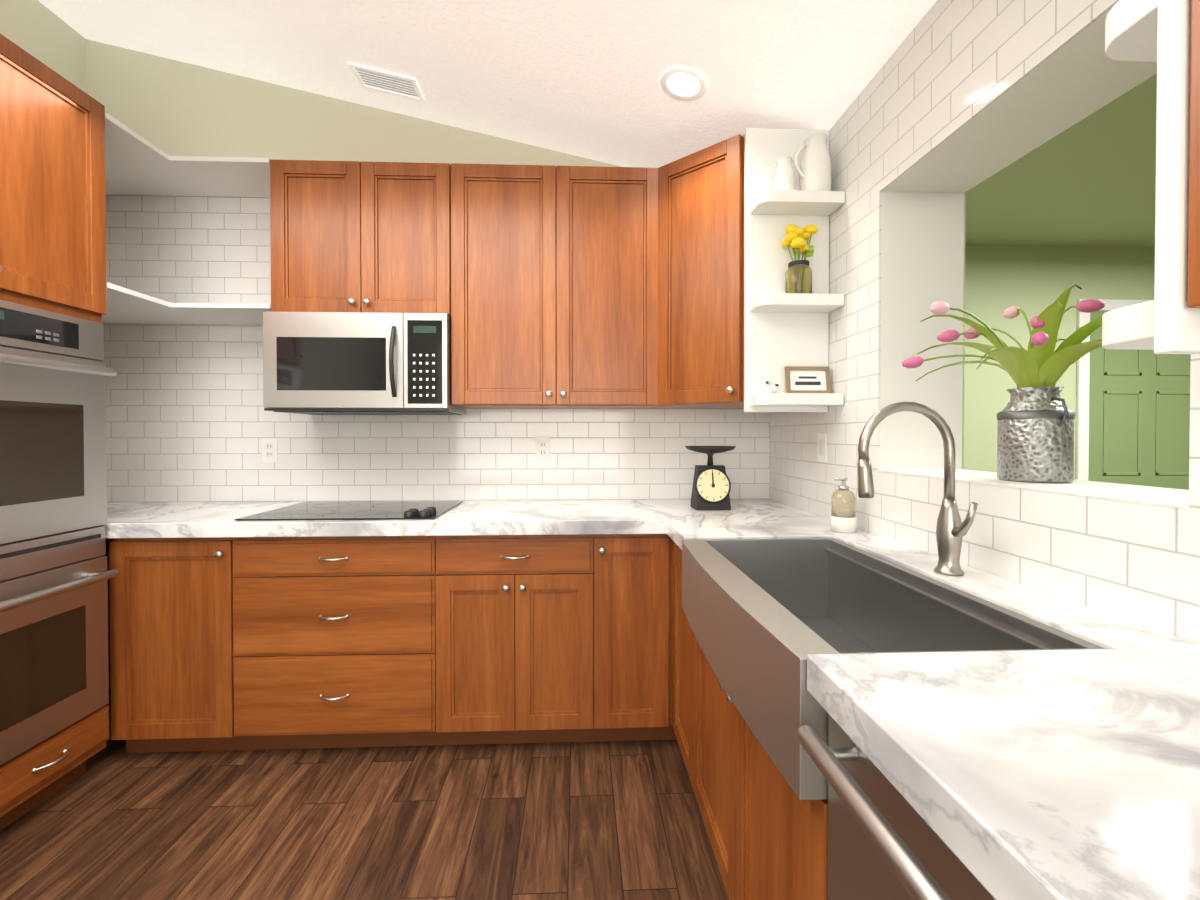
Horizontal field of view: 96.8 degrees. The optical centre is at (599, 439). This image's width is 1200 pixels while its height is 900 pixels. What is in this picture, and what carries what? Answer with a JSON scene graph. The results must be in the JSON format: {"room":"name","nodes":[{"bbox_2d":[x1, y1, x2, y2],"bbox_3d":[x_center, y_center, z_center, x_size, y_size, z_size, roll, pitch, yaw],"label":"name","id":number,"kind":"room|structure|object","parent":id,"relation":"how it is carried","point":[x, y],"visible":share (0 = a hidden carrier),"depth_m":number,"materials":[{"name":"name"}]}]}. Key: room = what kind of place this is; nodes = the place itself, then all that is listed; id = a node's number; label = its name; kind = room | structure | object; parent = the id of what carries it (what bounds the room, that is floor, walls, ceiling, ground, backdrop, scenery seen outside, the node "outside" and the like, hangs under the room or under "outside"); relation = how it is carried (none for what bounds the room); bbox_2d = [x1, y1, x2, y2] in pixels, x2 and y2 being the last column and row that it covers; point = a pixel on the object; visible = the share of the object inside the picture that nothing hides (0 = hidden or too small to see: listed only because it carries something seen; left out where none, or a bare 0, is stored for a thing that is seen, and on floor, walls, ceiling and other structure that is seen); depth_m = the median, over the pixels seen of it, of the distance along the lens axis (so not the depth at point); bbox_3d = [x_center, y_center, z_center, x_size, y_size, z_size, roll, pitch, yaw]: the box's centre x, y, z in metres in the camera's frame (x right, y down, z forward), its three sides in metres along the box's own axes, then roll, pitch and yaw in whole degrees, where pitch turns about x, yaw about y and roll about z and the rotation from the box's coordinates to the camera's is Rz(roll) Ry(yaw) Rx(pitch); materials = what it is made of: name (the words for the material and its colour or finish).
{"room":"kitchen","nodes":[
{"label":"kitchen","id":0,"kind":"room"},
{"bbox_2d":[0,0,85,92],"bbox_3d":[-2.450,-0.432,0.151,0.150,3.350,4.870,0,1,-2],"label":"wall","id":1,"kind":"structure","parent":0,"point":[41,32],"depth_m":2.38,"materials":[{"name":"beige paint"}]},
{"bbox_2d":[86,39,621,687],"bbox_3d":[-0.742,-0.461,2.737,3.785,3.350,0.150,0,1,-2],"label":"wall","id":2,"kind":"structure","parent":0,"point":[170,107],"depth_m":2.61,"materials":[{"name":"beige paint"}]},
{"bbox_2d":[102,113,270,323],"bbox_3d":[-1.935,-0.880,2.268,1.053,0.638,0.649,0,1,-2],"label":"corner shelf","id":3,"kind":"object","parent":2,"relation":"attached to","point":[136,164],"visible":0.52,"depth_m":2.34,"materials":[{"name":"white paint"}]},
{"bbox_2d":[270,159,429,312],"bbox_3d":[-1.034,-0.870,2.457,0.759,0.655,0.347,0,1,-2],"label":"upper cabinet","id":4,"kind":"object","parent":2,"relation":"attached to","point":[347,236],"depth_m":2.29,"materials":[{"name":"brown wood"}]},
{"bbox_2d":[263,312,465,414],"bbox_3d":[-1.036,-0.330,2.417,0.760,0.417,0.440,0,1,-2],"label":"microwave","id":5,"kind":"object","parent":4,"relation":"attached to","point":[335,363],"visible":0.98,"depth_m":2.25,"materials":[{"name":"silver metal"}]},
{"bbox_2d":[102,195,769,501],"bbox_3d":[-0.802,-0.395,2.655,3.358,1.620,0.010,0,1,-2],"label":"wall tile","id":6,"kind":"structure","parent":2,"relation":"attached to","point":[189,418],"depth_m":2.62,"materials":[{"name":"white tile"}]},
{"bbox_2d":[262,438,277,461],"bbox_3d":[-1.620,0.050,2.615,0.072,0.116,0.008,0,1,-2],"label":"electrical outlet","id":7,"kind":"object","parent":6,"relation":"attached to","point":[269,449],"visible":1,"depth_m":2.61,"materials":[{"name":"white paint"}]},
{"bbox_2d":[536,437,549,459],"bbox_3d":[-0.286,0.044,2.672,0.072,0.116,0.008,0,1,-2],"label":"electrical outlet","id":8,"kind":"object","parent":6,"relation":"attached to","point":[542,448],"visible":1,"depth_m":2.67,"materials":[{"name":"white paint"}]},
{"bbox_2d":[430,163,645,408],"bbox_3d":[-0.208,-0.676,2.477,1.010,1.044,0.382,0,1,-2],"label":"upper cabinet","id":9,"kind":"object","parent":2,"relation":"attached to","point":[566,287],"depth_m":2.33,"materials":[{"name":"brown wood"}]},
{"bbox_2d":[646,134,744,408],"bbox_3d":[0.541,-0.675,2.389,0.676,1.044,0.623,0,1,-2],"label":"upper cabinet","id":10,"kind":"object","parent":2,"relation":"attached to","point":[695,201],"depth_m":2.22,"materials":[{"name":"brown wood"}]},
{"bbox_2d":[0,688,728,899],"bbox_3d":[1.306,1.287,0.697,7.800,0.100,5.700,0,1,-2],"label":"floor","id":11,"kind":"structure","parent":0,"point":[609,820],"depth_m":1.69,"materials":[{"name":"brown wood"}]},
{"bbox_2d":[0,34,118,830],"bbox_3d":[-2.066,0.007,1.516,0.728,2.439,0.855,0,1,-2],"label":"tall cabinet","id":12,"kind":"object","parent":11,"relation":"on","point":[55,575],"visible":1,"depth_m":1.74,"materials":[{"name":"brown wood"}]},
{"bbox_2d":[109,537,232,752],"bbox_3d":[-1.631,0.789,2.316,0.449,0.856,0.618,0,1,-2],"label":"base cabinet","id":13,"kind":"object","parent":11,"relation":"on","point":[223,644],"depth_m":2.02,"materials":[{"name":"brown wood"}]},
{"bbox_2d":[233,536,452,749],"bbox_3d":[-1.027,0.789,2.341,0.879,0.856,0.618,0,1,-2],"label":"base cabinet","id":14,"kind":"object","parent":11,"relation":"on","point":[339,642],"depth_m":2.04,"materials":[{"name":"brown wood"}]},
{"bbox_2d":[104,499,814,538],"bbox_3d":[-0.791,0.332,2.322,3.343,0.055,0.667,0,1,-2],"label":"countertop","id":15,"kind":"structure","parent":14,"relation":"on","point":[628,516],"depth_m":2.05,"materials":[{"name":"stone"}]},
{"bbox_2d":[235,501,462,520],"bbox_3d":[-1.026,0.289,2.302,0.750,0.030,0.520,0,1,-2],"label":"cooktop","id":16,"kind":"object","parent":15,"relation":"in","point":[381,510],"visible":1,"depth_m":2.23,"materials":[{"name":"black glass"}]},
{"bbox_2d":[685,446,735,509],"bbox_3d":[0.488,0.166,2.361,0.224,0.275,0.224,0,1,-2],"label":"kitchen scale","id":17,"kind":"object","parent":15,"relation":"on","point":[711,488],"visible":1,"depth_m":2.31,"materials":[{"name":"grey metal"}]},
{"bbox_2d":[453,535,572,744],"bbox_3d":[-0.313,0.788,2.372,0.669,0.856,0.618,0,1,-2],"label":"base cabinet","id":18,"kind":"object","parent":11,"relation":"on","point":[513,594],"depth_m":2.07,"materials":[{"name":"brown wood"}]},
{"bbox_2d":[573,534,652,741],"bbox_3d":[0.099,0.789,2.361,0.390,0.856,0.676,0,1,-2],"label":"base cabinet","id":19,"kind":"object","parent":11,"relation":"on","point":[613,573],"depth_m":2.09,"materials":[{"name":"brown wood"}]},
{"bbox_2d":[664,515,1199,899],"bbox_3d":[0.631,0.350,0.728,0.640,0.055,2.640,0,1,-2],"label":"countertop","id":20,"kind":"structure","parent":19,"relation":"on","point":[1040,775],"depth_m":0.59,"materials":[{"name":"stone"}]},
{"bbox_2d":[830,478,856,532],"bbox_3d":[0.829,0.219,1.816,0.082,0.181,0.082,0,1,-2],"label":"soap dispenser","id":21,"kind":"object","parent":20,"relation":"on","point":[843,518],"visible":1,"depth_m":1.79,"materials":[{"name":"white glass"}]},
{"bbox_2d":[682,538,1104,799],"bbox_3d":[0.522,0.456,1.270,0.515,0.263,0.910,0,1,-2],"label":"sink","id":22,"kind":"object","parent":20,"relation":"in","point":[765,617],"visible":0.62,"depth_m":1.20,"materials":[{"name":"silver metal"}]},
{"bbox_2d":[857,402,977,575],"bbox_3d":[0.734,0.113,1.234,0.252,0.406,0.111,0,1,-2],"label":"faucet","id":23,"kind":"object","parent":20,"relation":"on","point":[952,528],"visible":1,"depth_m":1.25,"materials":[{"name":"grey metal"}]},
{"bbox_2d":[653,534,692,787],"bbox_3d":[0.560,0.794,1.902,0.679,0.856,0.457,0,1,-2],"label":"base cabinet","id":24,"kind":"object","parent":11,"relation":"on","point":[672,631],"depth_m":2.08,"materials":[{"name":"brown wood"}]},
{"bbox_2d":[693,633,827,899],"bbox_3d":[0.624,0.909,1.280,0.606,0.639,0.917,0,1,-2],"label":"base cabinet","id":25,"kind":"object","parent":11,"relation":"on","point":[768,843],"depth_m":1.20,"materials":[{"name":"brown wood"}]},
{"bbox_2d":[796,715,994,899],"bbox_3d":[0.626,0.762,0.514,0.665,0.754,0.604,0,1,-2],"label":"dishwasher","id":26,"kind":"object","parent":25,"relation":"in","point":[885,842],"visible":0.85,"depth_m":0.65,"materials":[{"name":"silver metal"}]},
{"bbox_2d":[38,0,1156,247],"bbox_3d":[1.291,-1.628,0.649,7.670,0.874,5.570,0,1,-2],"label":"ceiling","id":27,"kind":"structure","parent":0,"point":[581,78],"depth_m":2.15,"materials":[{"name":"white paint"}]},
{"bbox_2d":[348,62,424,101],"bbox_3d":[-0.951,-1.600,2.390,0.286,0.070,0.156,0,1,-2],"label":"ceiling vent","id":28,"kind":"object","parent":27,"relation":"in","point":[387,82],"visible":1,"depth_m":2.39,"materials":[{"name":"white metal"}]},
{"bbox_2d":[660,67,706,100],"bbox_3d":[0.312,-1.330,1.996,0.173,0.043,0.176,0,1,-2],"label":"recessed light","id":29,"kind":"object","parent":27,"relation":"in","point":[682,84],"visible":1,"depth_m":1.99,"materials":[{"name":"white plastic"}]},
{"bbox_2d":[880,8,1188,505],"bbox_3d":[1.118,-0.175,0.382,0.283,2.830,4.720,0,1,-2],"label":"window frame","id":30,"kind":"structure","parent":0,"point":[1079,78],"depth_m":1.74,"materials":[{"name":"white ceramic subway tile"},{"name":"grout"},{"name":"white paint"}]},
{"bbox_2d":[744,128,844,411],"bbox_3d":[0.730,-0.656,2.019,0.329,1.096,0.142,0,1,-2],"label":"shelf","id":31,"kind":"object","parent":30,"relation":"attached to","point":[782,329],"visible":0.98,"depth_m":2.07,"materials":[{"name":"white paint"}]},
{"bbox_2d":[765,378,778,392],"bbox_3d":[0.639,-0.201,1.986,0.055,0.056,0.048,0,1,-2],"label":"cow figurine","id":32,"kind":"object","parent":31,"relation":"on","point":[772,387],"visible":0.98,"depth_m":1.97,"materials":[{"name":"white ceramic"}]},
{"bbox_2d":[769,156,793,189],"bbox_3d":[0.681,-0.985,2.004,0.095,0.144,0.070,0,1,-2],"label":"pitcher","id":33,"kind":"object","parent":31,"relation":"on","point":[784,176],"visible":0.73,"depth_m":1.98,"materials":[{"name":"white ceramic"}]},
{"bbox_2d":[781,224,817,293],"bbox_3d":[0.756,-0.677,2.008,0.130,0.277,0.096,0,1,-2],"label":"jar","id":34,"kind":"object","parent":31,"relation":"on","point":[798,276],"visible":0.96,"depth_m":1.98,"materials":[{"name":"clear glass"}]},
{"bbox_2d":[785,366,830,392],"bbox_3d":[0.797,-0.228,2.045,0.170,0.109,0.029,0,1,-2],"label":"sign frame","id":35,"kind":"object","parent":31,"relation":"on","point":[807,379],"visible":0.81,"depth_m":2.04,"materials":[{"name":"brown wood"}]},
{"bbox_2d":[794,133,831,190],"bbox_3d":[0.795,-1.026,2.009,0.146,0.226,0.110,0,1,-2],"label":"pitcher","id":36,"kind":"object","parent":31,"relation":"on","point":[814,170],"visible":0.88,"depth_m":1.97,"materials":[{"name":"white ceramic"}]},
{"bbox_2d":[770,0,1199,643],"bbox_3d":[0.972,-0.375,0.369,0.010,1.630,4.710,0,1,-2],"label":"wall tile","id":37,"kind":"structure","parent":30,"relation":"attached to","point":[950,68],"depth_m":1.39,"materials":[{"name":"white tile"}]},
{"bbox_2d":[817,433,826,462],"bbox_3d":[0.888,0.030,2.136,0.008,0.116,0.072,0,1,-2],"label":"switch plate","id":38,"kind":"object","parent":37,"relation":"attached to","point":[822,447],"visible":1,"depth_m":2.13,"materials":[{"name":"white paint"}]},
{"bbox_2d":[902,284,1153,482],"bbox_3d":[0.981,-0.127,1.268,0.491,0.456,0.540,0,1,-2],"label":"vase","id":39,"kind":"object","parent":30,"relation":"on","point":[1035,428],"visible":0.96,"depth_m":1.27,"materials":[{"name":"grey metal"}]},
{"bbox_2d":[1102,0,1199,353],"bbox_3d":[0.773,-0.641,0.616,0.363,1.096,0.127,0,1,-2],"label":"shelf","id":40,"kind":"object","parent":30,"relation":"attached to","point":[1166,320],"visible":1,"depth_m":0.56,"materials":[{"name":"white paint"}]},
{"bbox_2d":[1188,0,1199,307],"bbox_3d":[0.786,-0.648,0.026,0.388,1.045,1.048,0,1,-2],"label":"upper cabinet","id":41,"kind":"object","parent":30,"relation":"attached to","point":[1194,238],"visible":1,"depth_m":0.54,"materials":[{"name":"brown wood"}]},
{"bbox_2d":[964,245,1190,489],"bbox_3d":[3.006,-0.094,3.456,3.765,2.600,0.141,0,1,-2],"label":"wall","id":42,"kind":"structure","parent":0,"point":[1031,282],"depth_m":3.40,"materials":[{"name":"green paint"}]}
]}

